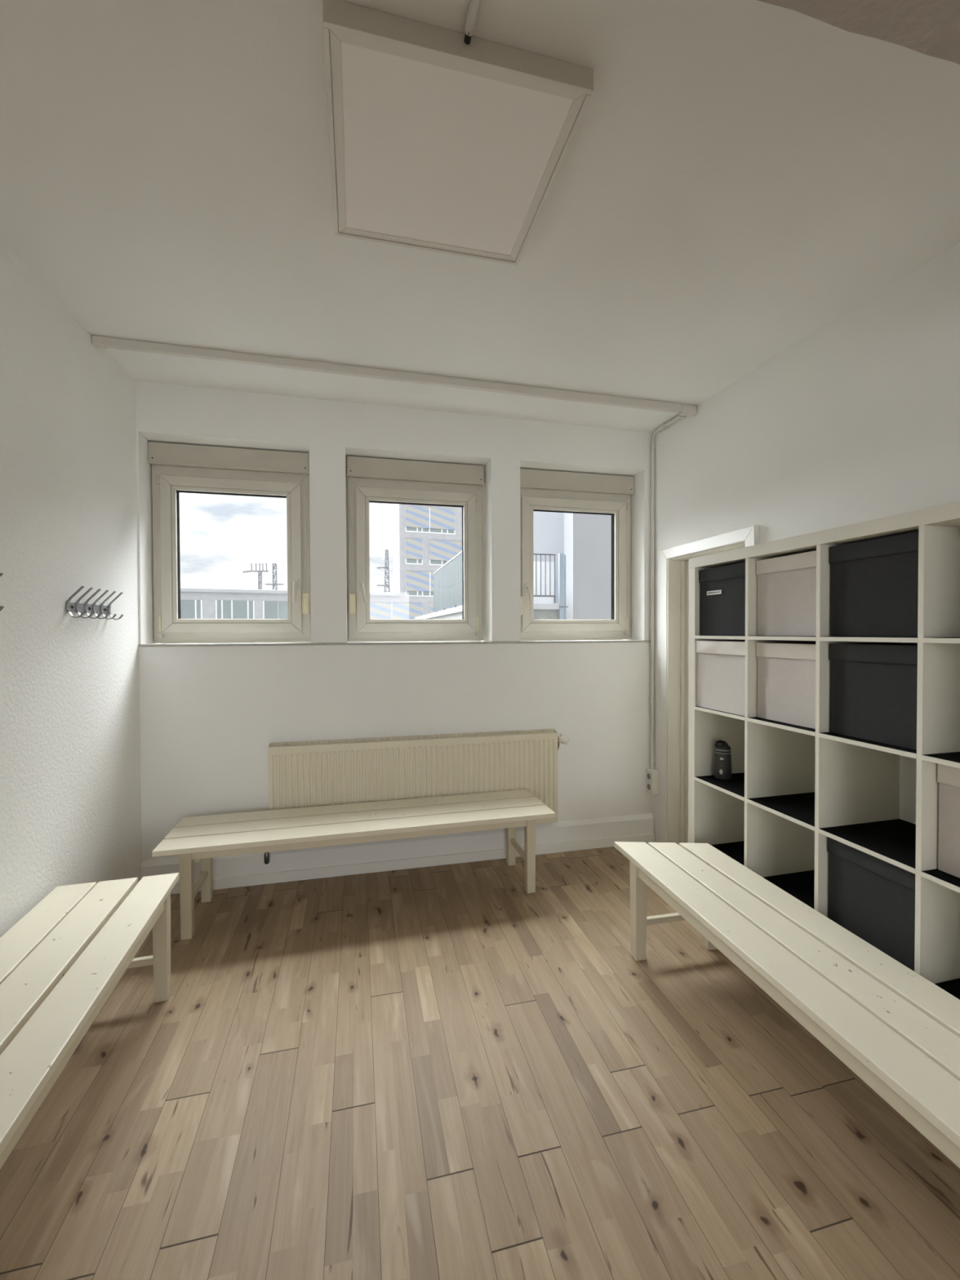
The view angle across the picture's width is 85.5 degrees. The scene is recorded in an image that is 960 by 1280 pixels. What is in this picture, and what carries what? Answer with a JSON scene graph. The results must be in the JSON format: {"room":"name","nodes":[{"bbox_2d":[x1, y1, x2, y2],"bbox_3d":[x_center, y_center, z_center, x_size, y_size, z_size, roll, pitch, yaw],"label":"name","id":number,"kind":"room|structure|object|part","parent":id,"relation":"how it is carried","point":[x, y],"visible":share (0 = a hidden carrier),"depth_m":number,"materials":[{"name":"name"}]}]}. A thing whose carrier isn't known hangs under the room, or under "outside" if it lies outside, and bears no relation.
{"room":"changing room","nodes":[
{"label":"changing room","id":0,"kind":"room"},
{"bbox_2d":[0,240,142,937],"bbox_3d":[-1.128,0.055,-1.176,0.150,3.050,8.238,0,1,-12],"label":"wall","id":1,"kind":"structure","parent":0,"point":[70,775],"depth_m":2.16,"materials":[{"name":"white paint"}]},
{"bbox_2d":[0,573,4,611],"bbox_3d":[-1.582,-0.152,1.546,0.064,0.136,0.372,0,1,-12],"label":"hook rail","id":2,"kind":"object","parent":1,"relation":"attached to","point":[1,574],"visible":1,"depth_m":1.73,"materials":[{"name":"metal"}]},
{"bbox_2d":[66,586,123,619],"bbox_3d":[-1.753,-0.164,2.376,0.063,0.136,0.372,0,1,-12],"label":"hook rail","id":3,"kind":"object","parent":1,"relation":"attached to","point":[85,607],"visible":1,"depth_m":2.34,"materials":[{"name":"metal"}]},
{"bbox_2d":[135,380,653,860],"bbox_3d":[-0.354,-0.019,3.389,3.522,3.050,0.300,0,1,-13],"label":"wall","id":4,"kind":"structure","parent":0,"point":[211,716],"depth_m":3.17,"materials":[{"name":"white paint"}]},
{"bbox_2d":[147,441,311,643],"bbox_3d":[-1.487,-0.568,3.132,0.889,1.170,0.134,0,1,-13],"label":"window","id":5,"kind":"structure","parent":4,"relation":"in","point":[176,468],"depth_m":3.10,"materials":[{"name":"beige plastic"}]},
{"bbox_3d":[-1.488,-0.504,3.137,0.779,0.921,0.055,0,1,-13],"label":"sash","id":6,"kind":"part","parent":5,"relation":"part of","materials":[{"name":"beige plastic"}]},
{"bbox_3d":[-1.128,-0.292,3.170,0.021,0.124,0.034,0,1,-13],"label":"lever","id":7,"kind":"part","parent":5,"relation":"part of","materials":[{"name":"beige plastic"}]},
{"bbox_3d":[-1.133,-0.340,3.191,0.029,0.065,0.009,0,1,-13],"label":"handle","id":8,"kind":"part","parent":5,"relation":"part of","materials":[{"name":"beige plastic"}]},
{"bbox_2d":[152,642,311,644],"bbox_3d":[-1.460,0.026,3.061,0.895,0.012,0.168,0,1,-13],"label":"trim","id":9,"kind":"structure","parent":4,"relation":"attached to","point":[255,642],"depth_m":3.03,"materials":[{"name":"white paint"}]},
{"bbox_2d":[138,640,650,646],"bbox_3d":[-0.348,0.020,3.232,3.158,0.014,0.010,0,1,-13],"label":"trim","id":10,"kind":"structure","parent":4,"relation":"attached to","point":[628,641],"depth_m":3.17,"materials":[{"name":"grey stone"}]},
{"bbox_2d":[140,813,653,882],"bbox_3d":[-0.339,1.313,3.244,3.162,0.188,0.028,0,1,-13],"label":"trim","id":11,"kind":"structure","parent":4,"relation":"attached to","point":[641,824],"depth_m":3.20,"materials":[{"name":"white paint"}]},
{"bbox_2d":[170,832,654,894],"bbox_3d":[-0.332,1.377,3.226,3.166,0.061,0.011,0,1,-13],"label":"baseboard","id":12,"kind":"structure","parent":4,"relation":"attached to","point":[450,859],"depth_m":3.18,"materials":[{"name":"white paint"}]},
{"bbox_2d":[346,456,484,641],"bbox_3d":[-0.408,-0.576,3.388,0.901,1.170,0.134,0,1,-13],"label":"window","id":13,"kind":"structure","parent":4,"relation":"in","point":[368,480],"depth_m":3.36,"materials":[{"name":"beige plastic"}]},
{"bbox_3d":[-0.748,-0.343,3.282,0.029,0.065,0.009,0,1,-13],"label":"handle","id":14,"kind":"part","parent":13,"relation":"part of","materials":[{"name":"beige plastic"}]},
{"bbox_3d":[-0.734,-0.295,3.263,0.038,0.125,0.034,0,1,-13],"label":"lever","id":15,"kind":"part","parent":13,"relation":"part of","materials":[{"name":"beige plastic"}]},
{"bbox_3d":[-0.409,-0.512,3.392,0.779,0.921,0.055,0,1,-13],"label":"sash","id":16,"kind":"part","parent":13,"relation":"part of","materials":[{"name":"beige plastic"}]},
{"bbox_2d":[263,728,568,864],"bbox_3d":[-0.335,0.940,3.208,1.877,0.694,0.088,0,1,-13],"label":"radiator","id":17,"kind":"object","parent":4,"relation":"attached to","point":[325,772],"visible":0.73,"depth_m":3.17,"materials":[{"name":"beige metal"}]},
{"bbox_3d":[-0.354,0.902,3.182,1.764,0.582,0.014,0,1,-13],"label":"panel","id":18,"kind":"part","parent":17,"relation":"part of","materials":[{"name":"beige metal"}]},
{"bbox_2d":[270,728,555,746],"bbox_3d":[-0.362,0.612,3.209,1.756,0.037,0.050,0,1,-13],"label":"grille","id":19,"kind":"object","parent":17,"relation":"attached to","point":[424,740],"depth_m":3.21,"materials":[{"name":"beige metal"}]},
{"bbox_3d":[-0.364,0.900,3.228,1.756,0.576,0.012,0,1,-13],"label":"panel","id":20,"kind":"part","parent":17,"relation":"part of","materials":[{"name":"beige metal"}]},
{"bbox_2d":[360,640,487,642],"bbox_3d":[-0.383,0.018,3.316,0.902,0.012,0.168,0,1,-13],"label":"trim","id":21,"kind":"structure","parent":4,"relation":"attached to","point":[464,641],"depth_m":3.29,"materials":[{"name":"white paint"}]},
{"bbox_2d":[520,640,627,641],"bbox_3d":[0.680,0.010,3.567,0.892,0.012,0.168,0,1,-13],"label":"trim","id":22,"kind":"structure","parent":4,"relation":"attached to","point":[569,640],"depth_m":3.59,"materials":[{"name":"white paint"}]},
{"bbox_2d":[520,468,634,640],"bbox_3d":[0.661,-0.583,3.641,0.886,1.170,0.134,0,1,-13],"label":"window","id":23,"kind":"structure","parent":4,"relation":"in","point":[540,491],"depth_m":3.63,"materials":[{"name":"beige plastic"}]},
{"bbox_3d":[0.322,-0.351,3.535,0.029,0.065,0.009,0,1,-13],"label":"handle","id":24,"kind":"part","parent":23,"relation":"part of","materials":[{"name":"beige plastic"}]},
{"bbox_3d":[0.336,-0.302,3.516,0.038,0.125,0.034,0,1,-13],"label":"lever","id":25,"kind":"part","parent":23,"relation":"part of","materials":[{"name":"beige plastic"}]},
{"bbox_2d":[430,604,462,613],"bbox_3d":[-2.876,-2.303,44.606,2.920,1.550,0.055,-1,1,-20],"label":"roof","id":26,"kind":"object","parent":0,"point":[431,605],"depth_m":44.34,"materials":[{"name":"white metal"}]},
{"bbox_2d":[0,841,959,1279],"bbox_3d":[0.669,1.528,-0.780,3.988,0.120,8.430,0,1,-13],"label":"floor","id":27,"kind":"structure","parent":0,"point":[454,1071],"depth_m":1.58,"materials":[{"name":"brown wood"}]},
{"bbox_2d":[0,872,179,1168],"bbox_3d":[-1.221,1.222,1.179,0.440,0.444,2.000,0,1,-15],"label":"bench","id":28,"kind":"object","parent":27,"relation":"on","point":[60,963],"visible":1,"depth_m":1.59,"materials":[{"name":"beige paint"}]},
{"bbox_3d":[-1.269,1.222,2.072,0.053,0.417,0.053,0,1,-15],"label":"leg","id":29,"kind":"part","parent":28,"relation":"part of","materials":[{"name":"beige wood"}]},
{"bbox_2d":[151,789,555,940],"bbox_3d":[-0.602,1.189,2.859,1.990,0.452,0.458,0,1,-14],"label":"bench","id":30,"kind":"object","parent":27,"relation":"on","point":[205,838],"visible":1,"depth_m":2.76,"materials":[{"name":"beige paint"}]},
{"bbox_3d":[-1.403,1.212,2.488,0.053,0.425,0.053,0,1,-14],"label":"leg","id":31,"kind":"part","parent":30,"relation":"part of","materials":[{"name":"beige wood"}]},
{"bbox_3d":[-1.490,1.207,2.829,0.053,0.425,0.053,0,1,-14],"label":"leg","id":32,"kind":"part","parent":30,"relation":"part of","materials":[{"name":"beige wood"}]},
{"bbox_3d":[0.194,1.194,3.256,0.053,0.425,0.053,0,1,-14],"label":"leg","id":33,"kind":"part","parent":30,"relation":"part of","materials":[{"name":"beige wood"}]},
{"bbox_3d":[0.280,1.199,2.915,0.053,0.425,0.053,0,1,-14],"label":"leg","id":34,"kind":"part","parent":30,"relation":"part of","materials":[{"name":"beige wood"}]},
{"bbox_2d":[613,841,959,1168],"bbox_3d":[1.059,1.203,1.551,0.425,0.454,1.999,0,1,-12],"label":"bench","id":35,"kind":"object","parent":27,"relation":"on","point":[896,1029],"visible":1,"depth_m":1.52,"materials":[{"name":"beige paint"}]},
{"bbox_3d":[0.708,1.206,2.320,0.056,0.427,0.056,0,1,-12],"label":"leg","id":36,"kind":"part","parent":35,"relation":"part of","materials":[{"name":"beige wood"}]},
{"bbox_3d":[1.061,1.203,2.396,0.056,0.427,0.056,0,1,-12],"label":"leg","id":37,"kind":"part","parent":35,"relation":"part of","materials":[{"name":"beige wood"}]},
{"bbox_2d":[688,501,959,999],"bbox_3d":[1.465,0.515,1.781,0.385,1.820,1.836,0,1,-14],"label":"cube shelf","id":38,"kind":"object","parent":27,"relation":"on","point":[791,788],"visible":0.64,"depth_m":1.92,"materials":[{"name":"white paint"}]},
{"bbox_3d":[1.246,0.527,2.648,0.385,1.771,0.048,0,1,-14],"label":"panel","id":39,"kind":"part","parent":38,"relation":"part of","materials":[{"name":"white paint"}]},
{"bbox_2d":[695,640,745,715],"bbox_3d":[1.288,0.166,2.456,0.380,0.324,0.328,0,1,-14],"label":"storage box","id":40,"kind":"object","parent":38,"relation":"on","point":[721,664],"visible":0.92,"depth_m":2.40,"materials":[{"name":"white cardboard"}]},
{"bbox_2d":[698,562,745,635],"bbox_3d":[1.295,-0.183,2.452,0.362,0.320,0.324,0,1,-14],"label":"storage box","id":41,"kind":"object","parent":38,"relation":"on","point":[722,588],"visible":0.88,"depth_m":2.40,"materials":[{"name":"black cardboard"}]},
{"bbox_2d":[714,740,732,779],"bbox_3d":[1.192,0.585,2.546,0.079,0.187,0.078,-1,1,-42],"label":"bottle","id":42,"kind":"object","parent":38,"relation":"on","point":[722,761],"visible":1,"depth_m":2.52,"materials":[{"name":"grey plastic"}]},
{"bbox_3d":[1.192,0.531,2.546,0.070,0.033,0.070,-1,1,-42],"label":"lid","id":43,"kind":"part","parent":42,"relation":"part of","materials":[{"name":"black plastic"}]},
{"bbox_3d":[1.270,0.866,2.633,0.080,0.045,0.003,0,1,-14],"label":"plate","id":44,"kind":"part","parent":38,"relation":"part of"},
{"bbox_2d":[755,550,816,635],"bbox_3d":[1.391,-0.178,2.115,0.343,0.320,0.324,0,1,-14],"label":"storage box","id":45,"kind":"object","parent":38,"relation":"on","point":[787,584],"visible":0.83,"depth_m":2.08,"materials":[{"name":"white cardboard"}]},
{"bbox_2d":[755,642,816,728],"bbox_3d":[1.393,0.173,2.120,0.341,0.320,0.324,0,1,-14],"label":"storage box","id":46,"kind":"object","parent":38,"relation":"on","point":[786,672],"visible":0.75,"depth_m":2.08,"materials":[{"name":"white cardboard"}]},
{"bbox_3d":[1.462,-0.371,1.768,0.385,0.048,1.836,0,1,-14],"label":"panel","id":47,"kind":"part","parent":38,"relation":"part of","materials":[{"name":"white paint"}]},
{"bbox_2d":[826,836,915,971],"bbox_3d":[1.480,0.878,1.790,0.345,0.324,0.324,0,1,-14],"label":"storage box","id":48,"kind":"object","parent":38,"relation":"on","point":[873,898],"visible":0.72,"depth_m":1.74,"materials":[{"name":"black cardboard"}]},
{"bbox_2d":[829,643,917,750],"bbox_3d":[1.478,0.176,1.780,0.343,0.324,0.324,0,1,-14],"label":"storage box","id":49,"kind":"object","parent":38,"relation":"on","point":[873,686],"visible":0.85,"depth_m":1.73,"materials":[{"name":"black cardboard"}]},
{"bbox_2d":[829,531,918,636],"bbox_3d":[1.476,-0.175,1.774,0.345,0.324,0.324,0,1,-14],"label":"storage box","id":50,"kind":"object","parent":38,"relation":"on","point":[874,583],"visible":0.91,"depth_m":1.73,"materials":[{"name":"black cardboard"}]},
{"bbox_2d":[937,764,959,877],"bbox_3d":[1.573,0.532,1.447,0.326,0.324,0.324,0,1,-14],"label":"storage box","id":51,"kind":"object","parent":38,"relation":"on","point":[948,777],"visible":0.84,"depth_m":1.54,"materials":[{"name":"beige cardboard"}]},
{"bbox_2d":[0,0,959,432],"bbox_3d":[0.625,-1.382,-0.731,3.800,0.241,8.730,0,1,-13],"label":"ceiling","id":52,"kind":"structure","parent":0,"point":[735,179],"depth_m":1.63,"materials":[{"name":"white paint"}]},
{"bbox_2d":[91,335,696,416],"bbox_3d":[-0.247,-1.387,2.785,3.193,0.073,0.035,0,1,-13],"label":"ceiling pipe","id":53,"kind":"object","parent":52,"relation":"attached to","point":[103,342],"visible":1,"depth_m":2.72,"materials":[{"name":"white metal"}]},
{"bbox_2d":[322,0,593,265],"bbox_3d":[-0.101,-1.356,1.476,0.626,0.062,0.614,0,1,-13],"label":"lamp","id":54,"kind":"object","parent":52,"relation":"attached to","point":[441,143],"visible":1,"depth_m":1.35,"materials":[{"name":"white plastic"}]},
{"bbox_2d":[341,42,573,255],"bbox_3d":[-0.101,-1.335,1.476,0.553,0.008,0.543,0,1,-13],"label":"diffuser","id":55,"kind":"object","parent":54,"relation":"attached to","point":[435,153],"depth_m":1.40,"materials":[{"name":"white plastic"}]},
{"bbox_2d":[463,0,480,44],"bbox_3d":[0.029,-1.353,0.953,0.020,0.027,0.461,0,1,-15],"label":"conduit","id":56,"kind":"object","parent":52,"relation":"attached to","point":[473,6],"visible":1,"depth_m":1.13,"materials":[{"name":"grey plastic"}]},
{"bbox_2d":[652,242,959,842],"bbox_3d":[2.361,0.030,-0.350,0.200,3.050,8.239,0,1,-15],"label":"wall","id":57,"kind":"structure","parent":0,"point":[857,420],"depth_m":2.26,"materials":[{"name":"white paint"}]},
{"bbox_2d":[646,768,658,795],"bbox_3d":[1.188,0.974,3.573,0.056,0.161,0.073,0,1,-13],"label":"double socket","id":58,"kind":"object","parent":57,"relation":"attached to","point":[652,775],"visible":1,"depth_m":3.54,"materials":[{"name":"white plastic"}]},
{"bbox_2d":[649,414,685,768],"bbox_3d":[1.228,-0.263,3.401,0.036,2.315,0.382,0,1,-14],"label":"conduit","id":59,"kind":"object","parent":57,"relation":"attached to","point":[664,426],"visible":0.92,"depth_m":3.56,"materials":[{"name":"grey plastic"}]},
{"bbox_2d":[660,525,759,844],"bbox_3d":[1.422,0.403,3.124,0.213,2.001,0.843,0,1,-13],"label":"door frame","id":60,"kind":"structure","parent":57,"relation":"in","point":[674,567],"depth_m":3.44,"materials":[{"name":"white paint"}]},
{"bbox_2d":[757,0,959,64],"bbox_3d":[0.889,-1.146,-2.010,3.318,0.365,5.712,0,1,-13],"label":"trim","id":61,"kind":"structure","parent":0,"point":[931,28],"depth_m":0.84,"materials":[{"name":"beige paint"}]},
{"label":"outside","id":62,"kind":"structure","parent":0,"visible":0},
{"bbox_3d":[-18.832,7.431,79.839,180.000,0.300,156.170,0,1,-13],"label":"ground","id":63,"kind":"structure","parent":62,"visible":0},
{"bbox_2d":[242,563,268,589],"bbox_3d":[-24.081,-0.280,55.961,2.583,15.937,0.400,0,1,-13],"label":"lattice mast","id":64,"kind":"object","parent":63,"relation":"on","point":[260,574],"visible":0.16,"depth_m":55.78,"materials":[{"name":"grey metal"}]},
{"bbox_3d":[-23.723,-7.399,55.837,1.843,0.180,0.140,0,1,-13],"label":"cross arm","id":65,"kind":"part","parent":64,"relation":"part of"},
{"bbox_2d":[265,563,284,590],"bbox_3d":[-22.242,-0.299,56.396,1.882,15.955,0.480,0,1,-13],"label":"lattice mast","id":66,"kind":"object","parent":63,"relation":"on","point":[274,565],"visible":0.16,"depth_m":56.11,"materials":[{"name":"grey metal"}]},
{"bbox_3d":[-22.239,-6.030,56.209,1.882,0.160,0.140,0,1,-13],"label":"cross arm","id":67,"kind":"part","parent":66,"relation":"part of"},
{"bbox_2d":[180,503,462,643],"bbox_3d":[-23.729,-2.436,43.509,60.300,20.600,12.250,-1,1,-20],"label":"office building","id":68,"kind":"structure","parent":63,"relation":"on","point":[426,537],"depth_m":43.41,"materials":[{"name":"white concrete"}]},
{"bbox_3d":[-22.649,-1.693,37.650,4.288,2.490,0.028,-1,1,-20],"label":"pane","id":69,"kind":"part","parent":68,"relation":"part of","materials":[{"name":"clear glass"}]},
{"bbox_3d":[-18.447,-1.732,39.147,2.468,2.490,0.028,-1,1,-20],"label":"pane","id":70,"kind":"part","parent":68,"relation":"part of","materials":[{"name":"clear glass"}]},
{"bbox_3d":[-16.092,-1.753,39.986,0.948,2.490,0.028,-1,1,-20],"label":"pane","id":71,"kind":"part","parent":68,"relation":"part of","materials":[{"name":"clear glass"}]},
{"bbox_3d":[-13.846,-1.774,40.786,3.618,2.490,0.028,-1,1,-20],"label":"pane","id":72,"kind":"part","parent":68,"relation":"part of","materials":[{"name":"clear glass"}]},
{"bbox_2d":[369,602,422,618],"bbox_3d":[-7.143,-2.274,43.086,4.900,1.570,0.055,-1,1,-20],"label":"facade","id":73,"kind":"object","parent":68,"relation":"hanging from","point":[377,610],"depth_m":43.12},
{"bbox_3d":[-5.550,-6.624,43.673,1.288,0.340,0.028,-1,1,-20],"label":"pane","id":74,"kind":"part","parent":68,"relation":"part of","materials":[{"name":"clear glass"}]},
{"bbox_2d":[405,538,422,559],"bbox_3d":[-5.528,-7.633,43.585,1.430,1.680,0.055,-1,1,-20],"label":"blind","id":75,"kind":"object","parent":68,"relation":"hanging from","point":[414,547],"depth_m":43.56,"materials":[{"name":"fabric"}]},
{"bbox_2d":[405,571,433,591],"bbox_3d":[-4.157,-4.946,44.112,4.300,1.640,0.055,-1,1,-20],"label":"blind","id":76,"kind":"object","parent":68,"relation":"hanging from","point":[415,581],"depth_m":43.75,"materials":[{"name":"fabric"}]},
{"bbox_3d":[-4.179,-3.952,44.200,4.158,0.350,0.028,-1,1,-20],"label":"pane","id":77,"kind":"part","parent":68,"relation":"part of","materials":[{"name":"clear glass"}]},
{"bbox_3d":[-4.199,-9.316,44.116,4.158,0.300,0.028,-1,1,-20],"label":"pane","id":78,"kind":"part","parent":68,"relation":"part of","materials":[{"name":"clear glass"}]},
{"bbox_2d":[405,505,455,529],"bbox_3d":[-4.177,-10.340,44.028,4.300,1.750,0.055,-1,1,-20],"label":"blind","id":79,"kind":"object","parent":68,"relation":"hanging from","point":[417,517],"depth_m":43.99,"materials":[{"name":"fabric"}]},
{"bbox_3d":[-3.256,-6.645,44.490,2.058,0.340,0.028,-1,1,-20],"label":"pane","id":80,"kind":"part","parent":68,"relation":"part of","materials":[{"name":"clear glass"}]},
{"bbox_2d":[429,539,454,560],"bbox_3d":[-3.234,-7.654,44.402,2.200,1.680,0.055,-1,1,-20],"label":"blind","id":81,"kind":"object","parent":68,"relation":"hanging from","point":[439,549],"depth_m":44.36,"materials":[{"name":"fabric"}]},
{"bbox_2d":[454,541,462,555],"bbox_3d":[-1.115,-7.673,45.157,2.340,1.680,0.055,-1,1,-20],"label":"blind","id":82,"kind":"object","parent":68,"relation":"hanging from","point":[458,544],"depth_m":44.83,"materials":[{"name":"fabric"}]},
{"bbox_2d":[376,549,390,592],"bbox_3d":[-10.974,-1.330,59.047,1.466,17.858,0.640,0,1,-13],"label":"lattice mast","id":83,"kind":"object","parent":63,"relation":"on","point":[385,566],"visible":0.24,"depth_m":58.83,"materials":[{"name":"grey metal"}]},
{"bbox_2d":[414,603,559,641],"bbox_3d":[-0.380,3.754,14.015,1.660,8.975,9.560,0,1,-13],"label":"terrace","id":84,"kind":"object","parent":63,"relation":"on","point":[541,611],"visible":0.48,"depth_m":9.53,"materials":[{"name":"stone"}]},
{"bbox_2d":[433,551,462,612],"bbox_3d":[-0.717,-1.238,11.913,0.086,1.074,4.350,0,1,-13],"label":"screen","id":85,"kind":"object","parent":84,"relation":"on","point":[447,580],"visible":0.82,"depth_m":11.75,"materials":[{"name":"grey metal"}]},
{"bbox_3d":[-0.737,-1.761,11.901,0.050,0.029,4.350,0,1,-13],"label":"rail","id":86,"kind":"part","parent":85,"relation":"part of","materials":[{"name":"white metal"}]},
{"bbox_2d":[533,553,555,603],"bbox_3d":[0.678,-1.120,9.393,1.460,0.905,0.040,0,1,-13],"label":"balcony railing","id":87,"kind":"object","parent":84,"relation":"on","point":[535,554],"visible":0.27,"depth_m":9.51,"materials":[{"name":"grey metal"}]},
{"bbox_3d":[0.676,-1.562,9.387,1.460,0.020,0.040,0,1,-13],"label":"rail","id":88,"kind":"part","parent":87,"relation":"part of","materials":[{"name":"grey metal"}]},
{"bbox_3d":[0.679,-0.802,9.398,1.460,0.030,0.040,0,1,-13],"label":"rail","id":89,"kind":"part","parent":87,"relation":"part of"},
{"bbox_2d":[558,553,568,640],"bbox_3d":[1.533,3.364,9.554,0.170,9.880,0.090,0,1,-13],"label":"drainpipe","id":90,"kind":"object","parent":63,"relation":"on","point":[562,557],"visible":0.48,"depth_m":9.45,"materials":[{"name":"grey metal"}]},
{"bbox_2d":[533,511,611,640],"bbox_3d":[4.899,1.001,12.119,9.000,14.500,2.700,0,1,-13],"label":"building","id":91,"kind":"structure","parent":63,"relation":"on","point":[584,540],"depth_m":10.11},
{"bbox_3d":[1.405,-1.228,11.593,0.550,1.040,0.048,0,1,-13],"label":"door","id":92,"kind":"part","parent":91,"relation":"part of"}
]}

